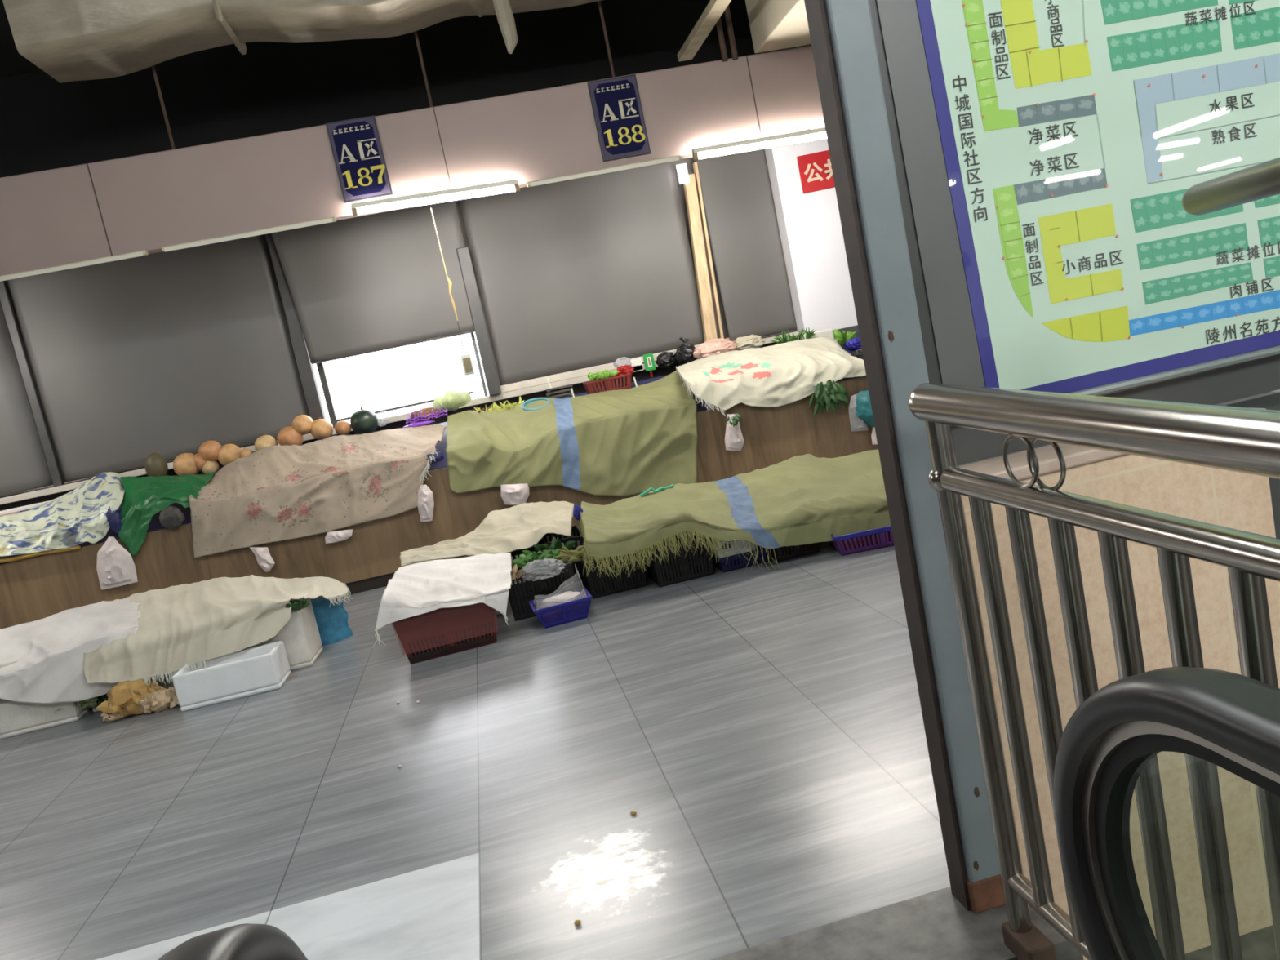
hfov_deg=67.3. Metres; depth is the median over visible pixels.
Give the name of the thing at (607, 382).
crate
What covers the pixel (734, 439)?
plastic bag
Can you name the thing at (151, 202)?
wall
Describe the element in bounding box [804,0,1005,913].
steel post
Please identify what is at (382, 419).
plastic bag
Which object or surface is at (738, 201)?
roller blind
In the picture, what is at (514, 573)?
leaf
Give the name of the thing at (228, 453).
melon
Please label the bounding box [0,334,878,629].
counter
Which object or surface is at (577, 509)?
plastic bag
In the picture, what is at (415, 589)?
cloth
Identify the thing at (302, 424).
melon
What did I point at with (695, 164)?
trim
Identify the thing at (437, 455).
plastic bag
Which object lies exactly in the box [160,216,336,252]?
batten
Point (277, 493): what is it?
floral cloth
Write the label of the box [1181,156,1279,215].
handrail
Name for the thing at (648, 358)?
card
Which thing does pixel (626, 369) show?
plastic bag
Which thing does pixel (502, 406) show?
bundle
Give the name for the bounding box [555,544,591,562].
greens
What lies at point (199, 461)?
melon
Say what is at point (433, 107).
trim
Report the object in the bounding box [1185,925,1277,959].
floor
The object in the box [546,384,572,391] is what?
tray
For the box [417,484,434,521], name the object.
plastic bag
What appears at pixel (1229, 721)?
handrail
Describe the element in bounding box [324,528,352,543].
plastic bag
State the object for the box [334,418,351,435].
melon
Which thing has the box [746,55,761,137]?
trim
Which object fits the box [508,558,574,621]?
crate
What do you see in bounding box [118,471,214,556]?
cloth
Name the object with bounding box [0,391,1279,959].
floor
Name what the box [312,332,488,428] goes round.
window
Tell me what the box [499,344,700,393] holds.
trim
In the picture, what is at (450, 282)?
pull cord
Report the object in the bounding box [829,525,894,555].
crate
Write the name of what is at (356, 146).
number sign
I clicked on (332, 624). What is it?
mesh bag
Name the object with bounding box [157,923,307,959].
handrail
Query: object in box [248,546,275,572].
plastic bag
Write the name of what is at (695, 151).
tube light
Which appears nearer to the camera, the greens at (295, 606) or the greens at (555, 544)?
the greens at (295, 606)
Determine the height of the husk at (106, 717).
0.072 m
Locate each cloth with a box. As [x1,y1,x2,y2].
[0,598,141,703]
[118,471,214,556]
[189,423,446,557]
[372,552,511,648]
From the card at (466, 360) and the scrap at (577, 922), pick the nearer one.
the scrap at (577, 922)
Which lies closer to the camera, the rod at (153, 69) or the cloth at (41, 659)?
the cloth at (41, 659)
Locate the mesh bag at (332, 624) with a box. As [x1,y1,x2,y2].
[311,595,352,645]
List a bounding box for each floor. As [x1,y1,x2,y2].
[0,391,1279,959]
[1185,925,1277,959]
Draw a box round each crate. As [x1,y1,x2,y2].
[392,603,497,664]
[506,524,585,586]
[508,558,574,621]
[578,550,647,599]
[582,373,631,394]
[642,532,714,587]
[711,546,766,573]
[766,542,819,561]
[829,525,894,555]
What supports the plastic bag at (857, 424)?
hanging from the counter
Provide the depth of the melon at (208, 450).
7.95 m
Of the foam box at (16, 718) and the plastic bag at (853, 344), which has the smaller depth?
the foam box at (16, 718)
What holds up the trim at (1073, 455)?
on the wall at (1242, 501)
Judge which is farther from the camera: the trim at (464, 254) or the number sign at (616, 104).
the trim at (464, 254)
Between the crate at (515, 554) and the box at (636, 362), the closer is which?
the crate at (515, 554)
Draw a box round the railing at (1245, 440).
[908,382,1279,959]
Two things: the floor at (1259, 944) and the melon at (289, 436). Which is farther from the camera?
the melon at (289, 436)
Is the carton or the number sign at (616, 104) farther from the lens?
the number sign at (616, 104)
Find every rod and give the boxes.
[151,65,175,149]
[413,31,433,106]
[597,0,615,77]
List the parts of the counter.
plastic strip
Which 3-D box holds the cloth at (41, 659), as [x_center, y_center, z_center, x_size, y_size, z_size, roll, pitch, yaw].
[-3.449,1.043,5.598,1.188,0.462,0.537,-13,7,-8]
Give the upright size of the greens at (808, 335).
0.150 m
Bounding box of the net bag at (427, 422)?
[401,420,435,428]
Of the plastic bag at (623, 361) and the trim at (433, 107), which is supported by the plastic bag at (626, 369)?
the plastic bag at (623, 361)
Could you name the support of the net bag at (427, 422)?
on the floral cloth at (277, 493)
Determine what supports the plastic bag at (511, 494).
on the blanket at (627, 442)
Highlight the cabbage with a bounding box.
[432,390,471,410]
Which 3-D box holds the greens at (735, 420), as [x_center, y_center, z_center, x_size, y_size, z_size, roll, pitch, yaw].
[0.767,-0.481,7.851,0.103,0.118,0.096,-17,9,-35]
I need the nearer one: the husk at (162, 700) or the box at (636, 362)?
the husk at (162, 700)
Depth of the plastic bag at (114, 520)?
7.14 m
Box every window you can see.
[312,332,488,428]
[675,163,688,183]
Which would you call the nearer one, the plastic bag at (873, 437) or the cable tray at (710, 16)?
the cable tray at (710, 16)
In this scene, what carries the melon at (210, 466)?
on the counter
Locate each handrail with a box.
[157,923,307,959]
[1053,666,1279,959]
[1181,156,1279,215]
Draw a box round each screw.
[888,330,893,342]
[973,786,979,797]
[973,860,978,871]
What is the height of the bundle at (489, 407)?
0.133 m
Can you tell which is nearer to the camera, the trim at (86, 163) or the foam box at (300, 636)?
the foam box at (300, 636)
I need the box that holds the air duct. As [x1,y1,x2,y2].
[2,0,600,82]
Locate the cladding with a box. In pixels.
[1225,392,1279,538]
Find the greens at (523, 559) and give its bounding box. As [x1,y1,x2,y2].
[511,548,563,568]
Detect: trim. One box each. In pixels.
[0,280,64,486]
[0,331,799,505]
[86,163,112,255]
[265,233,326,421]
[432,106,453,195]
[456,246,501,395]
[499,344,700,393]
[683,173,717,341]
[693,161,724,338]
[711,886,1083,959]
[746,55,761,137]
[959,407,1265,479]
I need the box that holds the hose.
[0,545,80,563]
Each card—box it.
[457,320,475,376]
[642,352,655,377]
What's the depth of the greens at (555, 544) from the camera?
5.93 m
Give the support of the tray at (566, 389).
on the tray at (569, 393)
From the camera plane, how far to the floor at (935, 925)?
2.18 m
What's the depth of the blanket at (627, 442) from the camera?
7.78 m
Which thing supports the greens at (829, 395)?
hanging from the cover
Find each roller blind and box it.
[0,301,53,497]
[5,234,311,484]
[271,200,475,364]
[458,161,704,386]
[695,148,797,341]
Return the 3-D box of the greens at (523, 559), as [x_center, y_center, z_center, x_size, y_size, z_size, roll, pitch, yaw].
[-0.624,0.464,5.815,0.334,0.109,0.181,-13,7,-8]
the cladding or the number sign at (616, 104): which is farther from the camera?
the number sign at (616, 104)
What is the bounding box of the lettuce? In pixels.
[587,368,618,381]
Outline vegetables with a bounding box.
[404,406,448,424]
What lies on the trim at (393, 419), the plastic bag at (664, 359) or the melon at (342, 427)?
the plastic bag at (664, 359)
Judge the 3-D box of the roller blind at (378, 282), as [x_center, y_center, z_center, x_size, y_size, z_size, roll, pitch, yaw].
[-2.329,-1.875,8.427,1.615,1.455,0.059,-13,7,-8]
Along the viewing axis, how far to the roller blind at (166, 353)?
8.31 m
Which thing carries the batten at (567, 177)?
attached to the wall at (151, 202)
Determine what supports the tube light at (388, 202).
attached to the wall at (151, 202)
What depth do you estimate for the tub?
8.28 m
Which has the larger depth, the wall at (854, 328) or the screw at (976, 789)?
the wall at (854, 328)
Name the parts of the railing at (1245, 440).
post, rail, rail, rail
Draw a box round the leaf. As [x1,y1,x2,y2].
[511,564,524,580]
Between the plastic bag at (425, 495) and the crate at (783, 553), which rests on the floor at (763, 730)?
the crate at (783, 553)
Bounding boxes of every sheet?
[0,471,124,556]
[82,576,351,685]
[400,501,574,566]
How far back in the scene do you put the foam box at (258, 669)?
5.25 m
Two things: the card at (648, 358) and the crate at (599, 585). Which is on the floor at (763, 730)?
the crate at (599, 585)
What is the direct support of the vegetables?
on the net bag at (427, 422)
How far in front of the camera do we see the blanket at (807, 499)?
5.89 m
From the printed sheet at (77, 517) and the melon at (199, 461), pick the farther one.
the melon at (199, 461)
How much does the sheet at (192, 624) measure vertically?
0.454 m
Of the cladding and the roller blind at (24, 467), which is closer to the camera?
the cladding
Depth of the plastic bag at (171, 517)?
7.20 m
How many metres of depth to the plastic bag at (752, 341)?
8.78 m
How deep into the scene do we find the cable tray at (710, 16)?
7.18 m
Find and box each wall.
[0,0,811,511]
[0,44,826,275]
[764,133,857,333]
[784,324,859,342]
[961,453,1279,959]
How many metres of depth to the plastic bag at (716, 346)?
8.70 m
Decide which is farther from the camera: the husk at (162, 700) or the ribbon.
the ribbon
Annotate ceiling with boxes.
[0,0,44,78]
[745,0,811,53]
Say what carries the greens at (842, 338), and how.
on the counter
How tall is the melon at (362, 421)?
0.248 m
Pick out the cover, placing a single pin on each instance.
(782, 374)
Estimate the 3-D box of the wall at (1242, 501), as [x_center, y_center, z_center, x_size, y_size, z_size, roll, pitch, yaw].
[1.189,0.544,2.325,0.760,1.245,0.145,-13,7,-8]
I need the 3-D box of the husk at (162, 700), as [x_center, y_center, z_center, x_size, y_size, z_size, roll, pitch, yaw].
[-2.679,1.230,5.351,0.216,0.123,0.193,-18,9,-39]
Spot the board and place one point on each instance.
(1046, 153)
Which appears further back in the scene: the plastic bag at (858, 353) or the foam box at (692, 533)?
the plastic bag at (858, 353)
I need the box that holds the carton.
[710,537,755,558]
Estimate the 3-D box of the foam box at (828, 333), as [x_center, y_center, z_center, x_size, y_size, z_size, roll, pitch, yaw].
[1.594,-1.268,8.827,0.360,0.177,0.140,-13,7,-8]
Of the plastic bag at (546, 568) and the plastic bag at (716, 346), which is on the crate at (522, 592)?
the plastic bag at (546, 568)
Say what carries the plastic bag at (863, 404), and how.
hanging from the counter
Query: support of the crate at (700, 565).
on the floor at (763, 730)
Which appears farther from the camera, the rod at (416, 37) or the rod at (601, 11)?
the rod at (601, 11)
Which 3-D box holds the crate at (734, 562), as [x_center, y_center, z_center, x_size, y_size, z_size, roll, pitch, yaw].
[0.601,0.471,6.016,0.299,0.090,0.389,-13,7,-8]
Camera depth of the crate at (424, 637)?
5.24 m
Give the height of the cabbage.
0.178 m
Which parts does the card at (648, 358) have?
panel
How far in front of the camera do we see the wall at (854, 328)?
9.08 m
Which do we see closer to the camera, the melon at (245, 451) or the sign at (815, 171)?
the melon at (245, 451)
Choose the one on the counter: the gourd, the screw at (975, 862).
the gourd
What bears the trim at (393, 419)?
attached to the wall at (221, 93)
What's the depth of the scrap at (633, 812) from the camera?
3.00 m
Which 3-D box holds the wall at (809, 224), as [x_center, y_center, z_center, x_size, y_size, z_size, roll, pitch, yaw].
[2.177,-2.622,9.225,1.770,2.165,0.300,-13,7,-8]
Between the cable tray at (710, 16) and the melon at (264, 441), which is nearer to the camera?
the cable tray at (710, 16)
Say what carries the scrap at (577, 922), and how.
on the floor at (763, 730)
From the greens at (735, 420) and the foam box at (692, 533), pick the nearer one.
the foam box at (692, 533)
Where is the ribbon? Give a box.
[640,484,674,497]
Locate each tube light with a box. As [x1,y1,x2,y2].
[351,178,519,216]
[692,127,826,160]
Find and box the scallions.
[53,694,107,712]
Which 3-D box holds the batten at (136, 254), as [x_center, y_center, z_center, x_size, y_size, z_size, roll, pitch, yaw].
[-4.593,-1.302,6.472,2.448,0.037,0.070,-13,7,-8]
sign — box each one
[325,115,392,203]
[586,74,650,161]
[796,150,835,193]
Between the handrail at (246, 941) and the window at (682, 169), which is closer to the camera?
the handrail at (246, 941)
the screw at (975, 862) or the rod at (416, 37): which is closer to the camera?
the screw at (975, 862)
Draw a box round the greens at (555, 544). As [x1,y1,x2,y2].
[531,537,575,554]
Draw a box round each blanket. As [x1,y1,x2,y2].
[445,369,697,496]
[576,448,890,577]
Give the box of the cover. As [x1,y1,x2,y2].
[675,337,866,414]
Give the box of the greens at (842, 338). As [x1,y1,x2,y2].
[832,328,857,345]
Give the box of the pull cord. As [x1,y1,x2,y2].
[430,207,457,320]
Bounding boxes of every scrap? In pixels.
[573,919,581,925]
[630,810,636,815]
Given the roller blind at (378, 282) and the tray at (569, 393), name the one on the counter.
the tray at (569, 393)
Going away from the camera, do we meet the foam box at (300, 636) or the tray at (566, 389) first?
the foam box at (300, 636)
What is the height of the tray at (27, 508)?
0.139 m
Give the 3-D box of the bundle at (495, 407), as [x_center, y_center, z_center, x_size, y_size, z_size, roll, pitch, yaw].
[-1.286,-0.604,8.350,0.320,0.139,0.270,-13,7,-8]
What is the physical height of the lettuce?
0.085 m
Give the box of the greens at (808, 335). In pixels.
[769,326,816,343]
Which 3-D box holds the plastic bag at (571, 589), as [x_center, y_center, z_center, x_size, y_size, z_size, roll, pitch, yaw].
[-0.470,0.626,5.487,0.307,0.244,0.218,-13,8,-11]
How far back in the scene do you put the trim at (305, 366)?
8.42 m
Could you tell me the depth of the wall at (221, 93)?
8.49 m
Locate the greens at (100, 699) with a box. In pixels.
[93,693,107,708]
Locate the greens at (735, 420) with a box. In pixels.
[726,413,741,427]
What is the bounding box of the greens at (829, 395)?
[808,379,849,417]
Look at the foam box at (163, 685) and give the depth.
5.65 m
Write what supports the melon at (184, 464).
on the counter
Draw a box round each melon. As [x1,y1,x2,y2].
[173,450,199,475]
[193,453,207,471]
[198,438,222,461]
[201,461,219,474]
[217,441,240,466]
[239,447,253,458]
[254,433,278,451]
[276,423,303,445]
[291,412,313,435]
[310,416,333,439]
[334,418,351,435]
[350,406,377,434]
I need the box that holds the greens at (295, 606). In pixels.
[288,596,309,610]
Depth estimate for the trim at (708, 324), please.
8.95 m
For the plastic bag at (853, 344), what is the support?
on the counter
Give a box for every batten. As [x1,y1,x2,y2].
[0,249,148,281]
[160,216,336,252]
[526,155,680,186]
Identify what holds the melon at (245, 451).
on the counter
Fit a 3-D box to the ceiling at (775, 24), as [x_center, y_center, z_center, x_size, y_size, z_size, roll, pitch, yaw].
[3.063,-4.026,4.903,3.900,1.280,5.250,-13,7,-8]
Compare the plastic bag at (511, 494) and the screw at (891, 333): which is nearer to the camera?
the screw at (891, 333)
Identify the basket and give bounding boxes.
[528,587,591,628]
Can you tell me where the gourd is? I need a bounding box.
[144,450,168,476]
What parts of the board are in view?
frame, trim, trim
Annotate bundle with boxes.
[469,405,490,414]
[474,403,508,412]
[493,395,524,410]
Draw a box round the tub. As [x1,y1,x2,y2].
[521,397,550,410]
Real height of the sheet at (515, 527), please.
0.202 m
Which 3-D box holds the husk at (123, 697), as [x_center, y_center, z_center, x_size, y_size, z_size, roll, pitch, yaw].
[-2.828,1.218,5.376,0.353,0.216,0.322,-13,7,-8]
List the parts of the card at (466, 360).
dark panel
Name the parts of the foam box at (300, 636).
lid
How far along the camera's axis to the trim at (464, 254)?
8.59 m
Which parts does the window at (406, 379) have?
frame, frame, frame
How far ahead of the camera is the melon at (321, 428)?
8.09 m
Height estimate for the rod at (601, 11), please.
1.280 m
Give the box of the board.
[869,0,1279,466]
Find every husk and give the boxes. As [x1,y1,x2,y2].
[96,679,164,718]
[100,712,128,722]
[136,686,178,713]
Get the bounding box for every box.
[0,699,92,739]
[90,671,177,711]
[172,640,291,711]
[244,593,323,671]
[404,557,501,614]
[631,358,643,372]
[644,533,693,570]
[794,328,834,340]
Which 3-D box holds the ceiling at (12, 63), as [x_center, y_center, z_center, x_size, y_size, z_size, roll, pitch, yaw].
[7.225,-4.165,-6.089,32.000,0.150,32.400,-13,7,-8]
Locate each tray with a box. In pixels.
[0,499,53,515]
[545,391,571,398]
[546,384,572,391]
[546,388,570,395]
[677,0,737,61]
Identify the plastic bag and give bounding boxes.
[96,536,137,590]
[106,506,122,533]
[159,506,184,528]
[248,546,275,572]
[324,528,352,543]
[375,411,388,426]
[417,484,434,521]
[425,450,444,463]
[500,483,529,505]
[521,557,565,581]
[533,564,588,616]
[573,504,582,519]
[613,356,631,368]
[615,364,635,377]
[655,351,675,368]
[675,336,697,365]
[693,337,738,359]
[724,413,744,451]
[733,334,764,351]
[845,337,861,350]
[848,392,868,431]
[850,349,863,359]
[854,390,874,427]
[871,426,877,444]
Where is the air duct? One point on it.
(68, 40)
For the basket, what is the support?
on the floor at (763, 730)
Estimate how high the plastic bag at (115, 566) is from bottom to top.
0.381 m
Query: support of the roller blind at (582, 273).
attached to the wall at (221, 93)
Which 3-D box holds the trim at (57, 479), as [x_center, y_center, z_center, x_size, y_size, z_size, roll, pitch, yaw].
[-5.203,-0.926,8.151,0.070,2.010,0.070,-13,7,-8]

